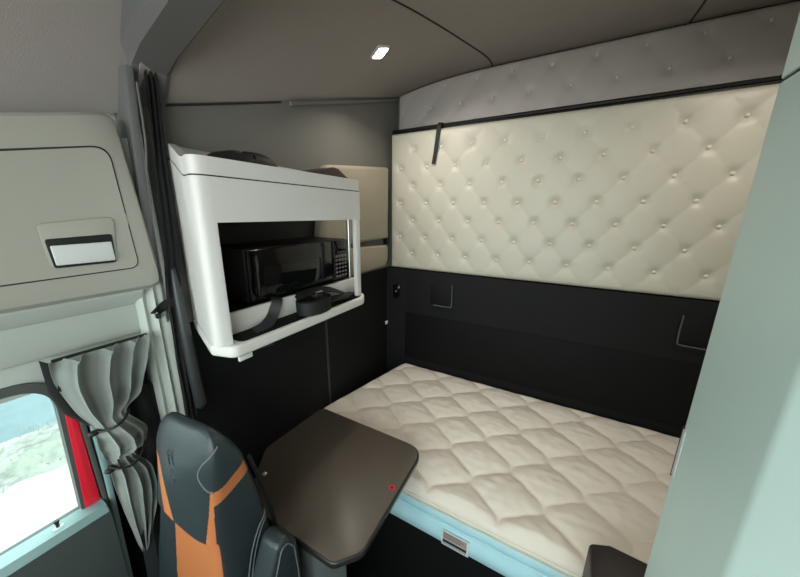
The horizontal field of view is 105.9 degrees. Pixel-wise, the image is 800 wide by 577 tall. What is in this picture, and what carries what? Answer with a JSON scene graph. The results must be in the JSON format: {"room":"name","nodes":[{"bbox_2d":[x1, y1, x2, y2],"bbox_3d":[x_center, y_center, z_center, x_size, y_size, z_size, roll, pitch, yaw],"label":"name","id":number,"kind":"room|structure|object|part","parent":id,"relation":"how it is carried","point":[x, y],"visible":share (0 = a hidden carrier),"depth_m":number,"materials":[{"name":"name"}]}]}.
{"room":"vehicle interior","nodes":[
{"label":"vehicle interior","id":0,"kind":"room"},
{"bbox_2d":[0,0,136,113],"bbox_3d":[-0.103,-0.205,-0.321,2.170,0.851,1.440,8,16,28],"label":"ceiling","id":1,"kind":"structure","parent":0,"point":[56,55],"depth_m":0.65,"materials":[{"name":"grey fabric"}]},
{"bbox_2d":[0,98,397,576],"bbox_3d":[-0.725,0.216,0.970,0.095,2.340,2.850,8,16,28],"label":"wall","id":2,"kind":"structure","parent":0,"point":[254,401],"depth_m":1.20,"materials":[{"name":"black plastic"}]},
{"bbox_2d":[0,382,128,576],"bbox_3d":[-1.125,0.893,0.392,0.088,1.300,1.200,8,16,28],"label":"door","id":3,"kind":"structure","parent":2,"relation":"in","point":[82,542],"depth_m":0.78,"materials":[{"name":"plastic"}]},
{"bbox_3d":[-0.870,0.598,0.767,0.011,0.021,0.011,8,16,28],"label":"lock knob","id":4,"kind":"part","parent":3,"relation":"part of","materials":[{"name":"black plastic"}]},
{"bbox_3d":[-1.096,-0.029,0.265,0.048,0.750,1.395,8,16,28],"label":"header panel","id":5,"kind":"part","parent":2,"relation":"part of","materials":[{"name":"grey plastic"}]},
{"bbox_2d":[0,112,158,313],"bbox_3d":[-0.990,-0.080,0.254,0.061,0.433,1.299,8,16,28],"label":"upper cabinet","id":6,"kind":"object","parent":2,"relation":"attached to","point":[73,228],"visible":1,"depth_m":0.66,"materials":[{"name":"grey plastic"}]},
{"bbox_3d":[-0.848,-0.118,0.474,0.013,0.294,0.668,8,16,28],"label":"door","id":7,"kind":"part","parent":6,"relation":"part of","materials":[{"name":"grey plastic"}]},
{"bbox_2d":[135,82,168,321],"bbox_3d":[-0.672,-0.205,0.822,0.040,0.630,0.012,0,14,-2],"label":"trim","id":8,"kind":"structure","parent":6,"relation":"attached to","point":[137,85],"depth_m":0.80,"materials":[{"name":"grey plastic"}]},
{"bbox_2d":[65,415,99,507],"bbox_3d":[-0.864,0.530,0.822,0.049,0.600,0.041,8,16,28],"label":"door frame","id":9,"kind":"structure","parent":2,"relation":"attached to","point":[89,488],"depth_m":0.80,"materials":[{"name":"red paint"}]},
{"bbox_2d":[78,421,115,525],"bbox_3d":[-0.845,0.646,0.874,0.042,0.950,0.019,8,16,28],"label":"trim","id":10,"kind":"structure","parent":2,"relation":"attached to","point":[91,454],"depth_m":0.82,"materials":[{"name":"plastic"}]},
{"bbox_2d":[51,333,146,362],"bbox_3d":[-0.764,0.150,0.779,0.008,0.010,0.184,8,16,28],"label":"rail","id":11,"kind":"object","parent":2,"relation":"attached to","point":[140,335],"visible":1,"depth_m":0.77,"materials":[{"name":"black plastic"}]},
{"bbox_2d":[39,335,156,551],"bbox_3d":[-0.753,0.471,0.844,0.067,0.664,0.204,8,16,28],"label":"window curtain","id":12,"kind":"object","parent":11,"relation":"hanging from","point":[96,390],"visible":1,"depth_m":0.81,"materials":[{"name":"grey fabric"}]},
{"bbox_3d":[-0.749,0.350,0.795,0.033,0.030,0.075,8,16,28],"label":"tie cord","id":13,"kind":"part","parent":12,"relation":"part of","materials":[{"name":"black fabric"}]},
{"bbox_3d":[-0.746,0.467,0.834,0.033,0.038,0.087,8,16,28],"label":"tie cord","id":14,"kind":"part","parent":12,"relation":"part of","materials":[{"name":"black fabric"}]},
{"bbox_2d":[76,359,132,576],"bbox_3d":[-0.834,0.645,0.879,0.036,0.950,0.032,8,16,28],"label":"trim","id":15,"kind":"structure","parent":2,"relation":"attached to","point":[102,463],"depth_m":0.86,"materials":[{"name":"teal plastic"}]},
{"bbox_2d":[115,65,155,260],"bbox_3d":[-0.702,-0.280,0.806,0.086,0.542,0.040,8,16,28],"label":"trim","id":16,"kind":"structure","parent":2,"relation":"attached to","point":[127,118],"depth_m":0.77,"materials":[{"name":"grey plastic"}]},
{"bbox_2d":[127,375,160,560],"bbox_3d":[-0.769,0.571,0.949,0.033,0.700,0.105,8,16,28],"label":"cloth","id":17,"kind":"object","parent":2,"relation":"hanging from","point":[144,407],"visible":0.18,"depth_m":0.92,"materials":[{"name":"black fabric"}]},
{"bbox_2d":[120,138,184,419],"bbox_3d":[-0.731,0.293,0.951,0.062,1.400,0.076,8,16,28],"label":"trim","id":18,"kind":"structure","parent":2,"relation":"attached to","point":[161,367],"depth_m":0.90,"materials":[{"name":"grey plastic"}]},
{"bbox_2d":[151,298,172,318],"bbox_3d":[-0.694,0.056,0.884,0.029,0.056,0.054,8,16,28],"label":"tab","id":19,"kind":"object","parent":2,"relation":"attached to","point":[163,305],"visible":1,"depth_m":0.88,"materials":[{"name":"plastic"}]},
{"bbox_2d":[144,69,198,418],"bbox_3d":[-0.662,-0.075,0.880,0.016,1.020,0.076,8,16,28],"label":"privacy curtain","id":20,"kind":"object","parent":2,"relation":"hanging from","point":[170,239],"visible":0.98,"depth_m":0.85,"materials":[{"name":"grey fabric"}]},
{"bbox_2d":[120,0,225,111],"bbox_3d":[0.258,-0.547,0.259,2.170,0.397,0.107,8,16,28],"label":"trim","id":21,"kind":"structure","parent":2,"relation":"attached to","point":[153,33],"depth_m":0.70,"materials":[{"name":"grey plastic"}]},
{"bbox_2d":[170,267,206,408],"bbox_3d":[-0.656,0.168,0.939,0.035,0.471,0.041,8,16,28],"label":"handle","id":22,"kind":"object","parent":2,"relation":"attached to","point":[186,337],"visible":1,"depth_m":0.93,"materials":[{"name":"black plastic"}]},
{"bbox_2d":[165,101,280,105],"bbox_3d":[-0.573,-0.611,0.998,0.006,0.141,0.452,8,16,28],"label":"trim","id":23,"kind":"structure","parent":2,"relation":"attached to","point":[225,103],"depth_m":0.98,"materials":[{"name":"black plastic"}]},
{"bbox_2d":[165,143,363,361],"bbox_3d":[-0.421,-0.150,1.063,0.318,0.612,0.654,8,16,28],"label":"upper cabinet","id":24,"kind":"object","parent":2,"relation":"attached to","point":[218,201],"visible":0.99,"depth_m":0.86,"materials":[{"name":"white plastic"}]},
{"bbox_3d":[-0.569,-0.028,0.853,0.305,0.316,0.042,13,19,41],"label":"panel","id":25,"kind":"part","parent":24,"relation":"part of","materials":[{"name":"white plastic"}]},
{"bbox_2d":[207,150,277,166],"bbox_3d":[-0.455,-0.376,0.882,0.125,0.047,0.224,8,16,28],"label":"pouch","id":26,"kind":"object","parent":24,"relation":"on","point":[251,157],"visible":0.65,"depth_m":0.84,"materials":[{"name":"black fabric"}]},
{"bbox_3d":[-0.439,-0.392,0.991,0.295,0.107,0.612,8,16,28],"label":"lid","id":27,"kind":"part","parent":24,"relation":"part of","materials":[{"name":"white plastic"}]},
{"bbox_3d":[-0.528,-0.194,1.178,0.009,0.363,0.545,8,16,28],"label":"panel","id":28,"kind":"part","parent":24,"relation":"part of","materials":[{"name":"black plastic"}]},
{"bbox_2d":[251,297,282,332],"bbox_3d":[-0.406,0.080,0.943,0.050,0.080,0.158,1,14,2],"label":"strap","id":29,"kind":"object","parent":24,"relation":"on","point":[272,315],"visible":1,"depth_m":0.95,"materials":[{"name":"black fabric"}]},
{"bbox_2d":[220,237,348,303],"bbox_3d":[-0.418,-0.090,1.154,0.228,0.174,0.479,8,16,28],"label":"microwave oven","id":30,"kind":"object","parent":24,"relation":"on","point":[254,272],"visible":0.99,"depth_m":1.02,"materials":[{"name":"black plastic"}]},
{"bbox_3d":[-0.438,-0.037,0.919,0.026,0.148,0.012,8,16,28],"label":"handle","id":31,"kind":"part","parent":30,"relation":"part of","materials":[{"name":"black plastic"}]},
{"bbox_3d":[-0.370,-0.070,1.071,0.012,0.166,0.370,8,16,28],"label":"door","id":32,"kind":"part","parent":30,"relation":"part of","materials":[{"name":"black glass"}]},
{"bbox_3d":[-0.254,-0.120,1.273,0.012,0.166,0.102,8,16,28],"label":"control panel","id":33,"kind":"part","parent":30,"relation":"part of","materials":[{"name":"black plastic"}]},
{"bbox_2d":[228,278,348,312],"bbox_3d":[-0.450,0.032,1.147,0.222,0.057,0.606,8,16,28],"label":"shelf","id":34,"kind":"object","parent":24,"relation":"attached to","point":[289,300],"depth_m":1.01,"materials":[{"name":"white plastic"}]},
{"bbox_2d":[293,286,353,316],"bbox_3d":[-0.262,0.023,1.151,0.101,0.077,0.324,8,16,28],"label":"strap","id":35,"kind":"object","parent":24,"relation":"on","point":[313,301],"visible":0.99,"depth_m":1.06,"materials":[{"name":"fabric"}]},
{"bbox_2d":[303,167,346,177],"bbox_3d":[-0.319,-0.465,1.230,0.100,0.052,0.270,8,16,28],"label":"box","id":36,"kind":"object","parent":24,"relation":"on","point":[331,171],"visible":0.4,"depth_m":1.20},
{"bbox_3d":[-0.222,-0.149,1.323,0.016,0.315,0.016,8,16,28],"label":"support rod","id":37,"kind":"part","parent":24,"relation":"part of","materials":[{"name":"metal"}]},
{"bbox_3d":[-0.178,-0.125,1.249,0.018,0.320,0.028,8,16,28],"label":"post","id":38,"kind":"part","parent":24,"relation":"part of","materials":[{"name":"white plastic"}]},
{"bbox_3d":[-0.380,-0.547,1.434,0.050,1.078,1.410,8,16,28],"label":"panel","id":39,"kind":"part","parent":2,"relation":"part of","materials":[{"name":"grey plastic"}]},
{"bbox_3d":[-0.384,0.586,1.713,0.062,1.268,1.410,8,16,28],"label":"panel","id":40,"kind":"part","parent":2,"relation":"part of","materials":[{"name":"black plastic"}]},
{"bbox_2d":[289,98,399,105],"bbox_3d":[-0.221,-0.956,1.543,0.018,0.281,0.885,8,16,28],"label":"trim","id":41,"kind":"structure","parent":2,"relation":"attached to","point":[348,101],"depth_m":1.42,"materials":[{"name":"grey plastic"}]},
{"bbox_2d":[314,165,387,243],"bbox_3d":[-0.237,-0.453,1.608,0.057,0.430,0.610,8,16,28],"label":"cushion","id":42,"kind":"object","parent":2,"relation":"attached to","point":[373,181],"visible":0.55,"depth_m":1.65,"materials":[{"name":"beige leather"}]},
{"bbox_2d":[351,245,387,275],"bbox_3d":[-0.218,-0.170,1.725,0.051,0.162,0.505,8,16,28],"label":"cushion","id":43,"kind":"object","parent":2,"relation":"attached to","point":[372,257],"visible":0.59,"depth_m":1.77,"materials":[{"name":"beige leather"}]},
{"bbox_2d":[383,233,388,243],"bbox_3d":[-0.089,-0.321,1.934,0.035,0.075,0.032,8,16,28],"label":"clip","id":44,"kind":"object","parent":2,"relation":"attached to","point":[385,240],"visible":0.64,"depth_m":1.93,"materials":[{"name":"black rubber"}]},
{"bbox_2d":[346,561,381,576],"bbox_3d":[0.236,1.507,0.763,2.270,0.050,2.900,8,16,28],"label":"floor","id":45,"kind":"structure","parent":0,"point":[355,569],"depth_m":1.41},
{"bbox_2d":[141,522,158,576],"bbox_3d":[-0.765,0.968,0.967,0.026,0.841,0.071,-5,15,-19],"label":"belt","id":46,"kind":"object","parent":45,"relation":"on","point":[150,555],"visible":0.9,"depth_m":0.92,"materials":[{"name":"black fabric"}]},
{"bbox_2d":[156,411,300,576],"bbox_3d":[-0.618,0.904,0.693,0.473,1.141,0.679,8,16,28],"label":"seat","id":47,"kind":"object","parent":45,"relation":"on","point":[214,522],"visible":1,"depth_m":0.73,"materials":[{"name":"black leather"}]},
{"bbox_3d":[-0.318,0.780,0.791,0.065,0.339,0.108,8,16,28],"label":"armrest","id":48,"kind":"part","parent":47,"relation":"part of","materials":[{"name":"black leather"}]},
{"bbox_2d":[254,409,418,576],"bbox_3d":[-0.260,0.997,1.194,0.558,0.723,0.494,8,16,28],"label":"table","id":49,"kind":"object","parent":45,"relation":"on","point":[332,481],"visible":0.84,"depth_m":1.03,"materials":[{"name":"brown laminate"}]},
{"bbox_2d":[358,513,504,576],"bbox_3d":[0.641,1.097,1.406,2.130,0.436,0.835,8,16,28],"label":"bunk base","id":50,"kind":"object","parent":45,"relation":"on","point":[399,548],"visible":0.02,"depth_m":1.25,"materials":[{"name":"black plastic"}]},
{"bbox_2d":[324,363,679,576],"bbox_3d":[0.623,0.791,1.316,2.143,0.195,0.888,8,16,28],"label":"mattress","id":51,"kind":"object","parent":50,"relation":"on","point":[517,485],"visible":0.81,"depth_m":1.20,"materials":[{"name":"beige fabric"}]},
{"bbox_2d":[443,531,466,549],"bbox_3d":[0.193,0.892,1.069,0.087,0.031,0.001,8,16,28],"label":"label","id":52,"kind":"object","parent":51,"relation":"on","point":[458,541],"depth_m":1.07,"materials":[{"name":"grey metal"}]},
{"bbox_2d":[582,544,647,576],"bbox_3d":[0.536,1.065,0.821,0.150,0.780,0.128,8,16,28],"label":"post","id":53,"kind":"object","parent":45,"relation":"on","point":[601,560],"visible":0.96,"depth_m":0.76,"materials":[{"name":"brown plastic"}]},
{"bbox_2d":[644,12,799,576],"bbox_3d":[0.811,0.492,0.223,0.890,2.189,0.364,8,16,28],"label":"tall cabinet","id":54,"kind":"object","parent":45,"relation":"on","point":[731,508],"visible":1,"depth_m":0.39,"materials":[{"name":"plastic"}]},
{"bbox_3d":[0.507,0.301,0.550,0.002,0.098,0.012,8,16,28],"label":"latch plate","id":55,"kind":"part","parent":54,"relation":"part of","materials":[{"name":"silver metal"}]},
{"bbox_2d":[138,0,795,102],"bbox_3d":[0.592,-0.760,0.824,2.170,0.534,1.410,8,16,28],"label":"ceiling","id":56,"kind":"structure","parent":0,"point":[248,50],"depth_m":1.11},
{"bbox_2d":[370,45,389,58],"bbox_3d":[-0.083,-0.981,1.252,0.061,0.039,0.080,-8,16,-31],"label":"recessed light","id":57,"kind":"object","parent":56,"relation":"in","point":[380,51],"visible":1,"depth_m":1.24,"materials":[{"name":"white plastic"}]},
{"bbox_2d":[373,48,387,58],"bbox_3d":[-0.082,-0.975,1.253,0.047,0.027,0.065,-8,16,-31],"label":"diffuser","id":58,"kind":"object","parent":57,"relation":"attached to","point":[378,53],"depth_m":1.25,"materials":[{"name":"white plastic"}]},
{"bbox_2d":[688,0,706,23],"bbox_3d":[1.045,-0.999,1.006,0.007,0.059,0.551,8,16,28],"label":"trim","id":59,"kind":"structure","parent":56,"relation":"attached to","point":[704,2],"depth_m":1.14,"materials":[{"name":"grey plastic"}]},
{"bbox_2d":[386,98,719,437],"bbox_3d":[0.900,0.015,1.600,2.270,2.450,0.215,8,16,28],"label":"wall","id":60,"kind":"structure","parent":0,"point":[615,355],"depth_m":1.60,"materials":[{"name":"black plastic"}]},
{"bbox_2d":[393,284,399,297],"bbox_3d":[-0.024,0.019,2.011,0.048,0.090,0.016,6,15,21],"label":"power socket","id":61,"kind":"object","parent":60,"relation":"attached to","point":[396,288],"visible":1,"depth_m":2.01,"materials":[{"name":"black plastic"}]},
{"bbox_2d":[430,284,452,307],"bbox_3d":[0.254,0.042,1.864,0.150,0.147,0.016,8,16,28],"label":"handle","id":62,"kind":"object","parent":60,"relation":"attached to","point":[439,294],"visible":1,"depth_m":1.87,"materials":[{"name":"black plastic"}]},
{"bbox_2d":[392,0,492,66],"bbox_3d":[0.215,-1.037,1.247,0.034,0.110,0.923,11,18,37],"label":"trim","id":63,"kind":"structure","parent":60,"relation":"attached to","point":[396,1],"depth_m":1.16,"materials":[{"name":"grey plastic"}]},
{"bbox_3d":[0.884,0.594,1.721,2.168,1.268,0.165,8,16,28],"label":"panel","id":64,"kind":"part","parent":60,"relation":"part of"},
{"bbox_3d":[0.918,0.436,1.586,2.020,0.320,0.006,8,16,28],"label":"inset panel","id":65,"kind":"part","parent":60,"relation":"part of","materials":[{"name":"black plastic"}]},
{"bbox_2d":[392,75,782,300],"bbox_3d":[0.879,-0.424,1.446,2.112,0.840,0.094,8,16,28],"label":"panel","id":66,"kind":"object","parent":60,"relation":"attached to","point":[647,193],"visible":0.95,"depth_m":1.39,"materials":[{"name":"beige leather"}]},
{"bbox_2d":[432,122,443,163],"bbox_3d":[0.213,-0.812,1.695,0.050,0.223,0.049,8,16,28],"label":"strap","id":67,"kind":"object","parent":66,"relation":"hanging from","point":[439,124],"visible":1,"depth_m":1.67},
{"bbox_3d":[0.876,-0.817,1.334,2.100,0.022,0.018,8,16,28],"label":"rail","id":68,"kind":"part","parent":66,"relation":"part of","materials":[{"name":"black rubber"}]},
{"bbox_2d":[399,1,799,129],"bbox_3d":[0.917,-0.942,1.400,2.110,0.344,0.038,8,16,28],"label":"panel","id":69,"kind":"object","parent":60,"relation":"attached to","point":[754,44],"visible":0.71,"depth_m":1.33,"materials":[{"name":"grey leather"}]},
{"bbox_2d":[411,0,799,91],"bbox_3d":[0.886,-1.093,1.398,2.002,0.064,0.009,8,16,28],"label":"trim","id":70,"kind":"structure","parent":60,"relation":"attached to","point":[796,0],"depth_m":1.31,"materials":[{"name":"grey plastic"}]},
{"bbox_2d":[676,315,713,349],"bbox_3d":[1.289,0.194,1.307,0.131,0.144,0.016,8,16,28],"label":"handle","id":71,"kind":"object","parent":60,"relation":"attached to","point":[692,331],"visible":0.79,"depth_m":1.31,"materials":[{"name":"black plastic"}]},
{"label":"outside","id":72,"kind":"structure","parent":0,"visible":0},
{"bbox_2d":[0,464,77,552],"bbox_3d":[-2.418,2.166,3.096,3.800,0.100,30.000,8,16,28],"label":"ground","id":73,"kind":"structure","parent":72,"point":[30,504],"depth_m":2.99,"materials":[{"name":"white"}]},
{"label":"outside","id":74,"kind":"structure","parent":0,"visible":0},
{"bbox_2d":[0,393,56,442],"bbox_3d":[-15.352,0.627,8.962,24.900,0.120,60.000,8,16,28],"label":"sky","id":75,"kind":"structure","parent":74,"point":[18,414],"depth_m":4.31,"materials":[{"name":"blue"}]},
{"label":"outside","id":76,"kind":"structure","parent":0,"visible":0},
{"bbox_2d":[0,415,66,493],"bbox_3d":[-4.157,1.856,4.018,1.592,0.083,26.000,8,16,28],"label":"ground","id":77,"kind":"structure","parent":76,"point":[31,444],"depth_m":3.54,"materials":[{"name":"green plant"}]}
]}

